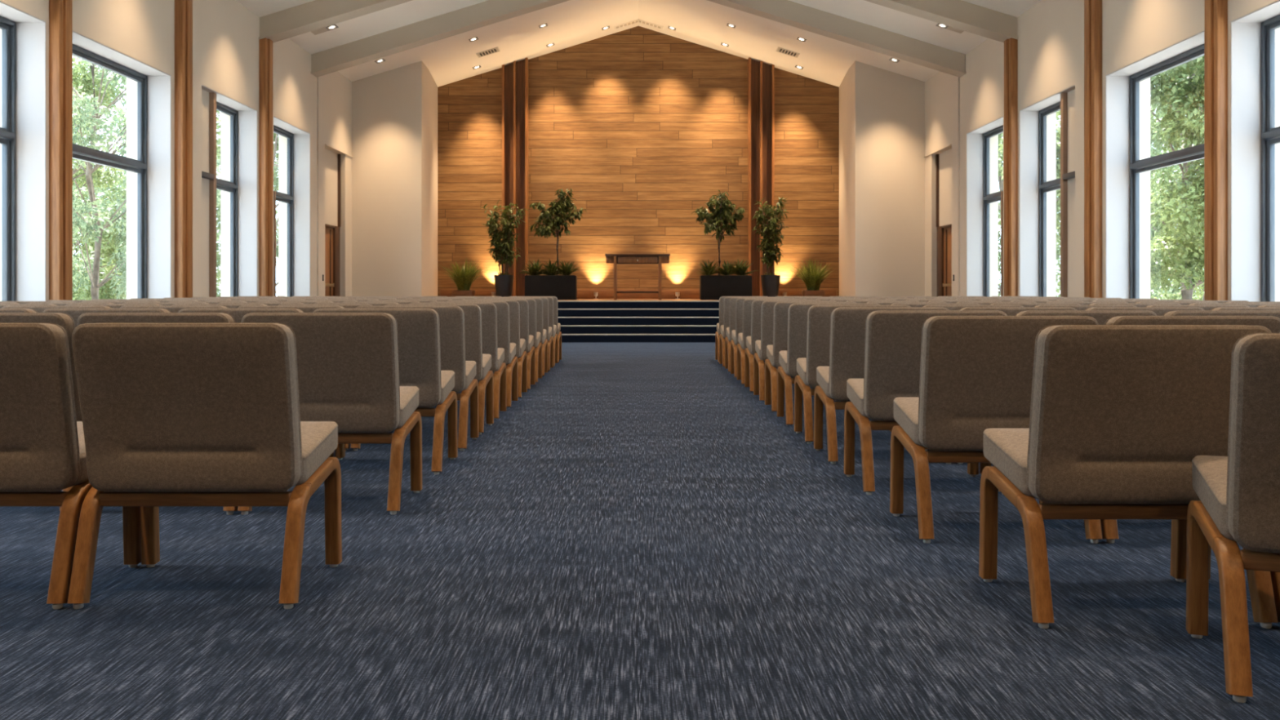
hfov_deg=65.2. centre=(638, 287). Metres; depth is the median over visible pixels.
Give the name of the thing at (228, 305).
padded chair
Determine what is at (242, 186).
window
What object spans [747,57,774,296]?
trim
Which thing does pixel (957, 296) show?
padded chair
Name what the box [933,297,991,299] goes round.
padded chair
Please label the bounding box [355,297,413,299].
padded chair
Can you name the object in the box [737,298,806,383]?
padded chair
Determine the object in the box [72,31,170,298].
window
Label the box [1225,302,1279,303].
padded chair
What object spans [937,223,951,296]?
door
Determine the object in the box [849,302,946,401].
padded chair
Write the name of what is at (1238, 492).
padded chair
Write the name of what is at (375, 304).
padded chair
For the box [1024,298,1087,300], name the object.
padded chair
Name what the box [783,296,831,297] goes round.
padded chair
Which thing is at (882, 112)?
wall
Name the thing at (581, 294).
trim
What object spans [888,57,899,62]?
ceiling light
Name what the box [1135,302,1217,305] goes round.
padded chair
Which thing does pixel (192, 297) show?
padded chair
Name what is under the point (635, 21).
ceiling vent
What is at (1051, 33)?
wall
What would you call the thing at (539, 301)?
padded chair
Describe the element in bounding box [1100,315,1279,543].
padded chair
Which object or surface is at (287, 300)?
padded chair
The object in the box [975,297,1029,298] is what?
padded chair
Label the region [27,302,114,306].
padded chair
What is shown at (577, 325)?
steps
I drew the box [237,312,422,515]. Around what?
padded chair
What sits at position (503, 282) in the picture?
potted plant
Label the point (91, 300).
padded chair
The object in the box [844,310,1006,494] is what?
padded chair
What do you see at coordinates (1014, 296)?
padded chair
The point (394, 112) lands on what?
wall
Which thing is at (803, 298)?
padded chair
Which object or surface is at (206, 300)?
padded chair
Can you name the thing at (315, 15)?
ceiling beam
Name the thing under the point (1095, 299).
padded chair
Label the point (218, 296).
padded chair
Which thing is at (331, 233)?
door
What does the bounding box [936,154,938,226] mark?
trim
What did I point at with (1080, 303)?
padded chair
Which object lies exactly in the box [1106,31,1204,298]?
window
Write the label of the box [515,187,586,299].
tree
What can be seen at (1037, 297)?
padded chair
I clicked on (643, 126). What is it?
wall
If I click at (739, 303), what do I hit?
padded chair
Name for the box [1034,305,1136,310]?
padded chair
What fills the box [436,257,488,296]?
potted grass
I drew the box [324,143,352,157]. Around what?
trim
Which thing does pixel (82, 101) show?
leafy tree
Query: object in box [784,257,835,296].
potted grass
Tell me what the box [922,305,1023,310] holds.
padded chair
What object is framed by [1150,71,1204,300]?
leafy tree
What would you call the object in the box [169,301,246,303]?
padded chair
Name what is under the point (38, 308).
padded chair
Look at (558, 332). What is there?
padded chair
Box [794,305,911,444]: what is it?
padded chair
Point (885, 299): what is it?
padded chair
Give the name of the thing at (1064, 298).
padded chair
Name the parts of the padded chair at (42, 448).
cross rail, backrest, leg, seat, leg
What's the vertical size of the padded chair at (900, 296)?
0.838 m
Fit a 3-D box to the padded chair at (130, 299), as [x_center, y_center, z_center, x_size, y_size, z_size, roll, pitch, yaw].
[-4.765,0.523,10.205,0.672,0.838,0.525,0,0,0]
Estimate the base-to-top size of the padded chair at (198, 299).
0.838 m
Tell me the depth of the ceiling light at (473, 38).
19.09 m
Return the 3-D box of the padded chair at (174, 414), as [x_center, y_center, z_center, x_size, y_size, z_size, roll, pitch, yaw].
[-1.351,0.527,3.195,0.672,0.846,0.525,0,0,0]
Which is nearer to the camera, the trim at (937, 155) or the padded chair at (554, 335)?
the padded chair at (554, 335)
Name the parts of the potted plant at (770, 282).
pot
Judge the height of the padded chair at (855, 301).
0.838 m
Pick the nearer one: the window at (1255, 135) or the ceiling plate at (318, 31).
the window at (1255, 135)
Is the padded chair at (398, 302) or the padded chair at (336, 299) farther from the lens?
the padded chair at (336, 299)
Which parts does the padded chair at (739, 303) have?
leg, seat, leg, backrest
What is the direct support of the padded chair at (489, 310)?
on the floor at (640, 535)
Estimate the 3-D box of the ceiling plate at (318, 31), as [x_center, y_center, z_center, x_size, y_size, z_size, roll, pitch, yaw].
[-5.123,-4.142,16.092,0.249,0.080,0.260,0,0,0]
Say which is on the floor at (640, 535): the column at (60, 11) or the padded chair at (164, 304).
the padded chair at (164, 304)
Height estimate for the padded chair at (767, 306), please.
0.838 m
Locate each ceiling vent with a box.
[475,46,500,57]
[613,19,639,30]
[637,19,663,30]
[775,46,799,57]
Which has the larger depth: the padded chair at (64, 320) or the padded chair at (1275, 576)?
the padded chair at (64, 320)
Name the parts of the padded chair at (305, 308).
backrest, leg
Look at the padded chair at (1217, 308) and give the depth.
5.37 m
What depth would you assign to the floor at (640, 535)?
3.02 m
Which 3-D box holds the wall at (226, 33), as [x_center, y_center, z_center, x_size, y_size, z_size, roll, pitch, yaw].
[-5.855,-1.550,7.875,0.570,5.000,23.750,0,0,0]
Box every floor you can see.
[0,342,1279,719]
[557,298,719,308]
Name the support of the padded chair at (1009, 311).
on the floor at (640, 535)
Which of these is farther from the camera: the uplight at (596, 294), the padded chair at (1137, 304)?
the uplight at (596, 294)
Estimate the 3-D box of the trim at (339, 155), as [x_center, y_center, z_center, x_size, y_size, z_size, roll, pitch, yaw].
[-5.678,-1.850,18.977,0.045,1.380,0.045,0,0,0]
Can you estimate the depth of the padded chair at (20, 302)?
7.86 m
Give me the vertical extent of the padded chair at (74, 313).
0.846 m
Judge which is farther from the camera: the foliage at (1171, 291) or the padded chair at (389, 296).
the foliage at (1171, 291)
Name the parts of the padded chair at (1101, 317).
leg, backrest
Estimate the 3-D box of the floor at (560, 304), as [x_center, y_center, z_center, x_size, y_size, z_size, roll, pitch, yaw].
[0.000,0.595,20.180,8.400,0.710,3.200,0,0,0]
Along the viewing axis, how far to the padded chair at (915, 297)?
11.19 m
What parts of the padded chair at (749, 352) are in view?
leg, rail, seat, leg, backrest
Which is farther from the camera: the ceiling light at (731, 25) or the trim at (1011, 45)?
the ceiling light at (731, 25)
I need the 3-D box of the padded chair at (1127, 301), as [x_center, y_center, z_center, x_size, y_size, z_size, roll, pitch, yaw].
[4.086,0.523,8.555,0.672,0.838,0.525,0,0,0]
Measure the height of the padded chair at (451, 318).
0.846 m
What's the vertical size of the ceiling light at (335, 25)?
0.057 m
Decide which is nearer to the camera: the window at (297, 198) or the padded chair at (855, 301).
the padded chair at (855, 301)
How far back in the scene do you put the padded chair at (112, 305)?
6.45 m
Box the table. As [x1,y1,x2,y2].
[604,253,670,299]
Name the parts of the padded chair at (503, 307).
backrest, leg, seat, rail, leg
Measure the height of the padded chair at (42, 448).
0.846 m
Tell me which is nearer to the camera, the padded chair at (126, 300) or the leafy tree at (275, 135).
the padded chair at (126, 300)
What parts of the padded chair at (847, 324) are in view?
leg, rail, seat, leg, cross rail, backrest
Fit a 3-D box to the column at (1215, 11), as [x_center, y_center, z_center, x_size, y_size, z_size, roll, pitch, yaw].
[5.537,-1.375,9.610,0.125,4.650,0.220,0,0,0]
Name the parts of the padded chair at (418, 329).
leg, backrest, cross rail, leg, seat, rail, leg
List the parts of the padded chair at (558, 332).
backrest, leg, seat, leg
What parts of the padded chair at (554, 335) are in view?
backrest, leg, seat, leg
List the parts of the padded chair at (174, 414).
leg, leg, backrest, cross rail, leg, seat, rail, leg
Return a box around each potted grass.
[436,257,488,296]
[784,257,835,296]
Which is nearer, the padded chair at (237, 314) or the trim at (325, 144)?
the padded chair at (237, 314)
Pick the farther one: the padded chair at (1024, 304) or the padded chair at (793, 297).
the padded chair at (793, 297)
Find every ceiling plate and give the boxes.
[311,26,329,35]
[946,26,964,33]
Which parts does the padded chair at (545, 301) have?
backrest, leg, seat, leg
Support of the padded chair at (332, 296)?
on the floor at (640, 535)
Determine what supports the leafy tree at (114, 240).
on the paving
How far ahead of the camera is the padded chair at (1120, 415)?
2.83 m
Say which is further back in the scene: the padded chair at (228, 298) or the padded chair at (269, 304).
the padded chair at (228, 298)
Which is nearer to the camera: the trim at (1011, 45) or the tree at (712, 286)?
the trim at (1011, 45)
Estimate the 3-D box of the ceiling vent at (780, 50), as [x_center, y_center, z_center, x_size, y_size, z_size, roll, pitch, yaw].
[3.030,-4.777,20.268,0.443,0.146,0.340,0,0,0]
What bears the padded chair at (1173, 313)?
on the floor at (640, 535)
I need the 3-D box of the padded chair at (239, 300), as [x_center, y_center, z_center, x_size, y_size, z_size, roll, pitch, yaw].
[-3.396,0.523,9.505,0.672,0.838,0.525,0,0,0]
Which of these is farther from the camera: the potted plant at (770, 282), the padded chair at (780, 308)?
the potted plant at (770, 282)
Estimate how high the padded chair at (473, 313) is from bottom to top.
0.846 m
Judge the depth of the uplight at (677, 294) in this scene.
21.57 m
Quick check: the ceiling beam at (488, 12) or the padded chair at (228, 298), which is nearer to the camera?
the padded chair at (228, 298)
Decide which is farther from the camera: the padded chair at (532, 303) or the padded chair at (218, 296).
the padded chair at (218, 296)
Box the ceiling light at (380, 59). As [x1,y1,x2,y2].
[374,58,385,63]
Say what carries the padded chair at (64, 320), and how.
on the floor at (640, 535)
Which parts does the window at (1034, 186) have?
sash, sash, blank panel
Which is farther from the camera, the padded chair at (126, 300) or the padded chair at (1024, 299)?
the padded chair at (1024, 299)
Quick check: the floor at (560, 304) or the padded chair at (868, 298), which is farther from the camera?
the floor at (560, 304)
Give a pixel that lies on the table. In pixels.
(615, 259)
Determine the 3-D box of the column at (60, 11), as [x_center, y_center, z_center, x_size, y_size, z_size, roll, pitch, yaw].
[-5.537,-1.375,9.610,0.125,4.650,0.220,0,0,0]
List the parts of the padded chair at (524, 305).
backrest, leg, seat, rail, leg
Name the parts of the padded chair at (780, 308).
leg, rail, seat, leg, backrest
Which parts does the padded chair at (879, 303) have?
backrest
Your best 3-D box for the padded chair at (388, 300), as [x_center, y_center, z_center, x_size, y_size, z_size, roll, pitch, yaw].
[-2.026,0.523,9.505,0.672,0.838,0.525,0,0,0]
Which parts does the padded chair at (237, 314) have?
backrest, leg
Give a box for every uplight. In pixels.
[593,292,598,298]
[675,292,679,298]
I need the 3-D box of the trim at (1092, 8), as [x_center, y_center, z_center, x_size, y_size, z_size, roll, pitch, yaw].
[5.537,-1.375,12.205,0.125,4.650,0.270,0,0,0]
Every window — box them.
[0,0,45,301]
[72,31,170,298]
[201,84,257,297]
[273,115,310,296]
[966,115,1003,296]
[1019,84,1075,297]
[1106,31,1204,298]
[1231,0,1279,302]
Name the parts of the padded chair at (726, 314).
leg, seat, leg, backrest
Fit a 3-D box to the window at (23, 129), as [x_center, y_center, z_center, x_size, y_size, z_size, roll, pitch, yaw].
[-5.780,-0.995,8.380,0.400,3.050,2.160,0,0,0]
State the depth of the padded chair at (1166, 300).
9.02 m
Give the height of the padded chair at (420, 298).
0.838 m
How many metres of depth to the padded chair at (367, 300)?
8.55 m
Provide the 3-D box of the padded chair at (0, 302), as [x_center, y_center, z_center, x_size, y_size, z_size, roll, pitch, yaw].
[-4.765,0.523,7.415,0.672,0.838,0.525,0,0,0]
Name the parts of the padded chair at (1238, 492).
leg, rail, seat, leg, backrest, cross rail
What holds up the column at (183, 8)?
attached to the wall at (226, 33)
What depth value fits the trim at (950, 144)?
18.53 m
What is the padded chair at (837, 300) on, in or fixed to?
on the floor at (640, 535)
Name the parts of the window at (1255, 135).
sash, sash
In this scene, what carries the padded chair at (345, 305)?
on the floor at (640, 535)
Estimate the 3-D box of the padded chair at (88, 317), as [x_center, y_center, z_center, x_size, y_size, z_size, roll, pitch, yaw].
[-2.025,0.527,4.425,0.672,0.846,0.525,0,0,0]
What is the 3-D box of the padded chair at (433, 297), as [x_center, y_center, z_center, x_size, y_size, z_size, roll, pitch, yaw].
[-2.026,0.523,11.585,0.672,0.838,0.525,0,0,0]
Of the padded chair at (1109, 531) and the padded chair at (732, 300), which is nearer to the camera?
the padded chair at (1109, 531)
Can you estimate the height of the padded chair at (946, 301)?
0.838 m
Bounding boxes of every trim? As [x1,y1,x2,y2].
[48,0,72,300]
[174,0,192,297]
[258,37,272,296]
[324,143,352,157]
[337,154,340,226]
[440,289,836,298]
[502,57,528,296]
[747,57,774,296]
[924,143,951,157]
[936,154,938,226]
[1004,37,1017,296]
[1084,0,1102,297]
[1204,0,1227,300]
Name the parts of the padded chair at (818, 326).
leg, rail, seat, leg, cross rail, backrest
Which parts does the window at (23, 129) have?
sash, sash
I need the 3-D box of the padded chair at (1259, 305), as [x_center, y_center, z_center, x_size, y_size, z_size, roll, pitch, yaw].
[4.094,0.527,6.325,0.672,0.846,0.525,0,0,0]
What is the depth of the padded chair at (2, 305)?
6.45 m
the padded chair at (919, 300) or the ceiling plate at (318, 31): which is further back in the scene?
the ceiling plate at (318, 31)
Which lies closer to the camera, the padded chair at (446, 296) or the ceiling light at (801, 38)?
the padded chair at (446, 296)
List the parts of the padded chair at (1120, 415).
leg, rail, seat, leg, cross rail, backrest, leg, leg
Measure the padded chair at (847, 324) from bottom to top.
0.846 m
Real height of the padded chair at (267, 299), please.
0.838 m
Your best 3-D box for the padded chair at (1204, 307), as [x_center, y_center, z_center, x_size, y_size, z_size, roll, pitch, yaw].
[3.409,0.527,6.325,0.672,0.846,0.525,0,0,0]
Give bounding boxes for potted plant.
[479,198,528,297]
[751,196,789,297]
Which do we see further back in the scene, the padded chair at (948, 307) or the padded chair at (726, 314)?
the padded chair at (726, 314)
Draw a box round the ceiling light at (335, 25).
[325,24,338,30]
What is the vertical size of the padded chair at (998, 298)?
0.838 m
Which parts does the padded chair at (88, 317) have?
backrest, leg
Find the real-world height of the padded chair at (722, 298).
0.838 m
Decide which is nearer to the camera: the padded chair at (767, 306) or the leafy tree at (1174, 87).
the padded chair at (767, 306)
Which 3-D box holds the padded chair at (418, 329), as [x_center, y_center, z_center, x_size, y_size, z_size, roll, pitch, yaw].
[-1.341,0.527,5.325,0.672,0.846,0.525,0,0,0]
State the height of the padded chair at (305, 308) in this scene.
0.846 m
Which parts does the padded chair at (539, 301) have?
backrest, leg, seat, leg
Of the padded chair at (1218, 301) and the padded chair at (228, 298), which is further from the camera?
the padded chair at (228, 298)
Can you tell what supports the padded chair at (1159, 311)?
on the floor at (640, 535)
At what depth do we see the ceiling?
19.21 m
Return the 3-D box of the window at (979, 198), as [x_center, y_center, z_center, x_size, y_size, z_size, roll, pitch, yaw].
[5.780,-1.055,16.210,0.400,3.170,1.720,0,0,0]
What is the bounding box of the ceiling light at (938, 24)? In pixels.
[935,22,948,28]
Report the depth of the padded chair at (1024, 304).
6.83 m
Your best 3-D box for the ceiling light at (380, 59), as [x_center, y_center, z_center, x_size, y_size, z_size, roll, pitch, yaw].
[-4.819,-4.234,18.653,0.165,0.057,0.170,0,0,0]
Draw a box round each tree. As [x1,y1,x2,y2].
[72,55,126,300]
[72,57,220,299]
[216,110,278,297]
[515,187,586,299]
[690,190,755,299]
[998,55,1204,299]
[998,110,1060,296]
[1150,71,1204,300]
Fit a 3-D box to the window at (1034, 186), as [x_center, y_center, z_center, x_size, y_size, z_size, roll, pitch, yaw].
[5.780,-1.040,13.760,0.400,3.140,1.880,0,0,0]
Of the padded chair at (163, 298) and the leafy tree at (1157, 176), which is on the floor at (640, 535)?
the padded chair at (163, 298)
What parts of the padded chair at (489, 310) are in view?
backrest, leg, seat, rail, leg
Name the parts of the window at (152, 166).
sash, sash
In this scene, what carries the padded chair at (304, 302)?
on the floor at (640, 535)
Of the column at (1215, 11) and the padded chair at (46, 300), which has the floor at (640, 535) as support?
the padded chair at (46, 300)
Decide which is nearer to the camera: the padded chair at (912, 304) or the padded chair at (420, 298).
the padded chair at (912, 304)
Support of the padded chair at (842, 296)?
on the floor at (640, 535)
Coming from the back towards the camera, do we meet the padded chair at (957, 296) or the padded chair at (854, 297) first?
the padded chair at (957, 296)
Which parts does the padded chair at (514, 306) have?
backrest, leg, seat, rail, leg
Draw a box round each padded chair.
[0,301,73,303]
[0,302,19,303]
[0,303,58,308]
[0,308,37,312]
[0,312,82,511]
[0,322,141,608]
[1,306,112,312]
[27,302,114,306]
[43,308,171,327]
[46,300,119,302]
[65,303,163,308]
[67,322,342,608]
[77,312,237,515]
[82,301,159,303]
[91,299,158,301]
[119,306,229,312]
[123,302,208,306]
[126,300,198,302]
[129,298,191,300]
[163,297,221,299]
[164,299,231,301]
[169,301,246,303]
[171,303,268,308]
[177,308,334,457]
[191,297,245,298]
[198,298,260,300]
[206,300,278,302]
[217,296,266,297]
[218,302,303,306]
[227,297,284,299]
[237,306,350,450]
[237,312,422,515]
[239,299,305,301]
[252,297,306,298]
[257,301,333,303]
[266,298,328,300]
[275,296,323,297]
[277,303,373,308]
[287,300,357,302]
[291,297,348,299]
[312,297,365,298]
[313,299,378,301]
[313,308,457,475]
[314,302,398,306]
[332,296,379,297]
[336,298,397,300]
[343,301,419,303]
[350,306,479,450]
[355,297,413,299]
[367,300,437,302]
[373,297,426,298]
[383,303,493,435]
[387,299,452,301]
[389,296,436,297]
[404,298,465,300]
[409,302,506,418]
[420,297,476,299]
[431,301,518,407]
[433,297,486,298]
[446,296,494,297]
[447,300,527,397]
[461,299,535,389]
[474,298,542,382]
[484,297,547,376]
[494,297,553,370]
[503,296,557,365]
[550,296,561,362]
[715,296,727,362]
[719,296,773,366]
[724,297,783,371]
[730,297,794,377]
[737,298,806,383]
[744,299,819,391]
[753,300,836,400]
[764,302,855,411]
[777,302,879,424]
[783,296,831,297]
[792,297,845,298]
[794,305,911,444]
[803,297,860,299]
[813,306,951,464]
[815,298,876,300]
[830,299,895,302]
[841,296,888,297]
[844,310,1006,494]
[845,300,919,302]
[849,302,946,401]
[853,297,906,298]
[868,297,925,299]
[884,298,946,300]
[889,302,980,306]
[889,315,1102,543]
[899,296,946,297]
[905,299,971,302]
[915,297,968,298]
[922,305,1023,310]
[927,300,1001,302]
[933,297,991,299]
[955,298,1017,300]
[956,296,1004,297]
[956,302,1036,305]
[957,306,1076,464]
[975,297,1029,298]
[978,324,1278,628]
[979,310,1156,473]
[980,299,1047,302]
[989,302,1080,306]
[998,297,1056,299]
[1008,300,1084,302]
[1013,296,1061,297]
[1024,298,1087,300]
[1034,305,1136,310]
[1036,297,1090,298]
[1045,302,1127,305]
[1056,299,1124,302]
[1063,297,1121,299]
[1084,306,1204,315]
[1088,302,1181,306]
[1091,300,1166,302]
[1094,298,1157,300]
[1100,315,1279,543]
[1131,299,1199,302]
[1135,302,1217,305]
[1145,305,1248,310]
[1162,310,1279,318]
[1173,300,1248,302]
[1186,333,1279,702]
[1187,302,1279,306]
[1208,332,1279,622]
[1210,306,1279,310]
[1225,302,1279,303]
[1257,305,1279,306]
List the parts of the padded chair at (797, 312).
leg, rail, seat, leg, backrest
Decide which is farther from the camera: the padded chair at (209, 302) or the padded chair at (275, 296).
the padded chair at (275, 296)
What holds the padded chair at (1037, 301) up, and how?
on the floor at (640, 535)
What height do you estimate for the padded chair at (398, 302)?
0.838 m
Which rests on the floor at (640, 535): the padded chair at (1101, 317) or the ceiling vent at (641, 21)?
the padded chair at (1101, 317)
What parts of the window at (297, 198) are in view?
sash, sash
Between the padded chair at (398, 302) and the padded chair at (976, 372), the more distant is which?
the padded chair at (398, 302)
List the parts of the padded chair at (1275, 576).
leg, leg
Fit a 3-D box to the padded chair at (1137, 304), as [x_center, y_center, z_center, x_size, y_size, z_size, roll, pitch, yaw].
[3.406,0.523,7.085,0.672,0.838,0.525,0,0,0]
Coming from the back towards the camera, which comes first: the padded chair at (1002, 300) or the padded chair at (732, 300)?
the padded chair at (732, 300)
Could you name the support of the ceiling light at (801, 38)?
attached to the ceiling
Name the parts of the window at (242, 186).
blank panel, sash, sash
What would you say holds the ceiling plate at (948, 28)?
attached to the ceiling
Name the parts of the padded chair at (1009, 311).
backrest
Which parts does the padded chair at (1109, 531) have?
leg, backrest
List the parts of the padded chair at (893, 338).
leg, rail, seat, leg, cross rail, backrest, leg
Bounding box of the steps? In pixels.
[557,300,719,342]
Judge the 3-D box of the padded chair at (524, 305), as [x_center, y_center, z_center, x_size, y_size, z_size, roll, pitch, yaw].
[-1.341,0.523,9.505,0.672,0.838,0.525,0,0,0]
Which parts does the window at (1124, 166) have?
sash, sash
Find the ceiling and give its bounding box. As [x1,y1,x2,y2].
[235,0,1040,87]
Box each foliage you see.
[72,65,220,300]
[1056,90,1202,299]
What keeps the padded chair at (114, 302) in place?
on the floor at (640, 535)
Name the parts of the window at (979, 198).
sash, sash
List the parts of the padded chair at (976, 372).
leg, rail, seat, leg, cross rail, backrest, leg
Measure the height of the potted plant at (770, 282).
2.140 m
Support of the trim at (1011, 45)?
attached to the wall at (1051, 33)
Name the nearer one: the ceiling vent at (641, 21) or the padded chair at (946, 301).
the padded chair at (946, 301)
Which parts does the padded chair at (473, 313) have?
backrest, leg, seat, rail, leg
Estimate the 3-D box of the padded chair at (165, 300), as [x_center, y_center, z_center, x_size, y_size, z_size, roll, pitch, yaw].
[-4.082,0.523,9.505,0.672,0.838,0.525,0,0,0]
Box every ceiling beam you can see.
[258,0,1017,43]
[311,0,965,77]
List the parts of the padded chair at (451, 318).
leg, backrest, cross rail, leg, seat, rail, leg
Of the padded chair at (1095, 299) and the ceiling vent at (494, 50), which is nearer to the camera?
the padded chair at (1095, 299)
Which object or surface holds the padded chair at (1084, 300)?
on the floor at (640, 535)
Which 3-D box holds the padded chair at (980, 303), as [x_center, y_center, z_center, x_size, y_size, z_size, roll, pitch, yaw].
[2.722,0.523,7.825,0.672,0.838,0.525,0,0,0]
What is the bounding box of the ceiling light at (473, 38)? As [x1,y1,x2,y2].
[468,36,478,41]
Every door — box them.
[324,223,339,296]
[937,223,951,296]
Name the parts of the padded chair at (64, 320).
backrest, leg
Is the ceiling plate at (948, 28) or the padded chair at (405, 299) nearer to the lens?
the padded chair at (405, 299)
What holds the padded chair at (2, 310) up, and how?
on the floor at (640, 535)
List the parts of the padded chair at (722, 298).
leg, seat, leg, backrest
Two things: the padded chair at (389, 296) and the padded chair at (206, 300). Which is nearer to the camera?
the padded chair at (206, 300)
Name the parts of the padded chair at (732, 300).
leg, seat, leg, backrest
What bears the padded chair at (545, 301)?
on the floor at (640, 535)
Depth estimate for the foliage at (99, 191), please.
47.98 m
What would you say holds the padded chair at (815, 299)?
on the floor at (640, 535)
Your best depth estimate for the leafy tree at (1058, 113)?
27.93 m
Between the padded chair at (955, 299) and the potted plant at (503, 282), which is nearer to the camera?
the padded chair at (955, 299)
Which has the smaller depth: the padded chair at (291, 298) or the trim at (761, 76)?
the padded chair at (291, 298)
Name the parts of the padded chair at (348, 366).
leg, backrest, cross rail, leg, seat, rail, leg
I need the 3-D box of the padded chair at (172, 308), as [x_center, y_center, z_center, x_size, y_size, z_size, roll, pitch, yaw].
[-2.710,0.527,6.065,0.672,0.846,0.525,0,0,0]
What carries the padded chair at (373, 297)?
on the floor at (640, 535)
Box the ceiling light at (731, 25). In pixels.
[726,23,735,28]
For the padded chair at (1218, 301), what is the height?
0.838 m
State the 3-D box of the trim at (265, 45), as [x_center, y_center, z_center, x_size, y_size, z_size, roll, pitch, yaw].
[-5.537,-1.375,14.900,0.125,4.650,0.280,0,0,0]
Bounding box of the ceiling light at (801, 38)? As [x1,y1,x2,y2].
[796,36,806,41]
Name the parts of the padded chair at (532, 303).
backrest, leg, seat, leg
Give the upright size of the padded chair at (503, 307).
0.838 m
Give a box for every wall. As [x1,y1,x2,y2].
[0,0,351,301]
[351,60,437,296]
[437,26,839,296]
[839,60,924,296]
[924,0,1279,302]
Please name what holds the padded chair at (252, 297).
on the floor at (640, 535)
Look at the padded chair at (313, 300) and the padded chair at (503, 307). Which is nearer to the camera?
the padded chair at (503, 307)
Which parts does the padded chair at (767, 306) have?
leg, rail, seat, leg, backrest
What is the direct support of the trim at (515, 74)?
attached to the wall at (643, 126)
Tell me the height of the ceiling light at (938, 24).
0.057 m
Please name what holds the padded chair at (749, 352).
on the floor at (640, 535)
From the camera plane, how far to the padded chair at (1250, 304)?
6.83 m
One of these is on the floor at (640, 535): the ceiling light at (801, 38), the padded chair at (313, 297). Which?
the padded chair at (313, 297)
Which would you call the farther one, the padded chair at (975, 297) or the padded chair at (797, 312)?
the padded chair at (975, 297)
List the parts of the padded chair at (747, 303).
leg, seat, leg, backrest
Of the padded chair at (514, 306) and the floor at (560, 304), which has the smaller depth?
the padded chair at (514, 306)

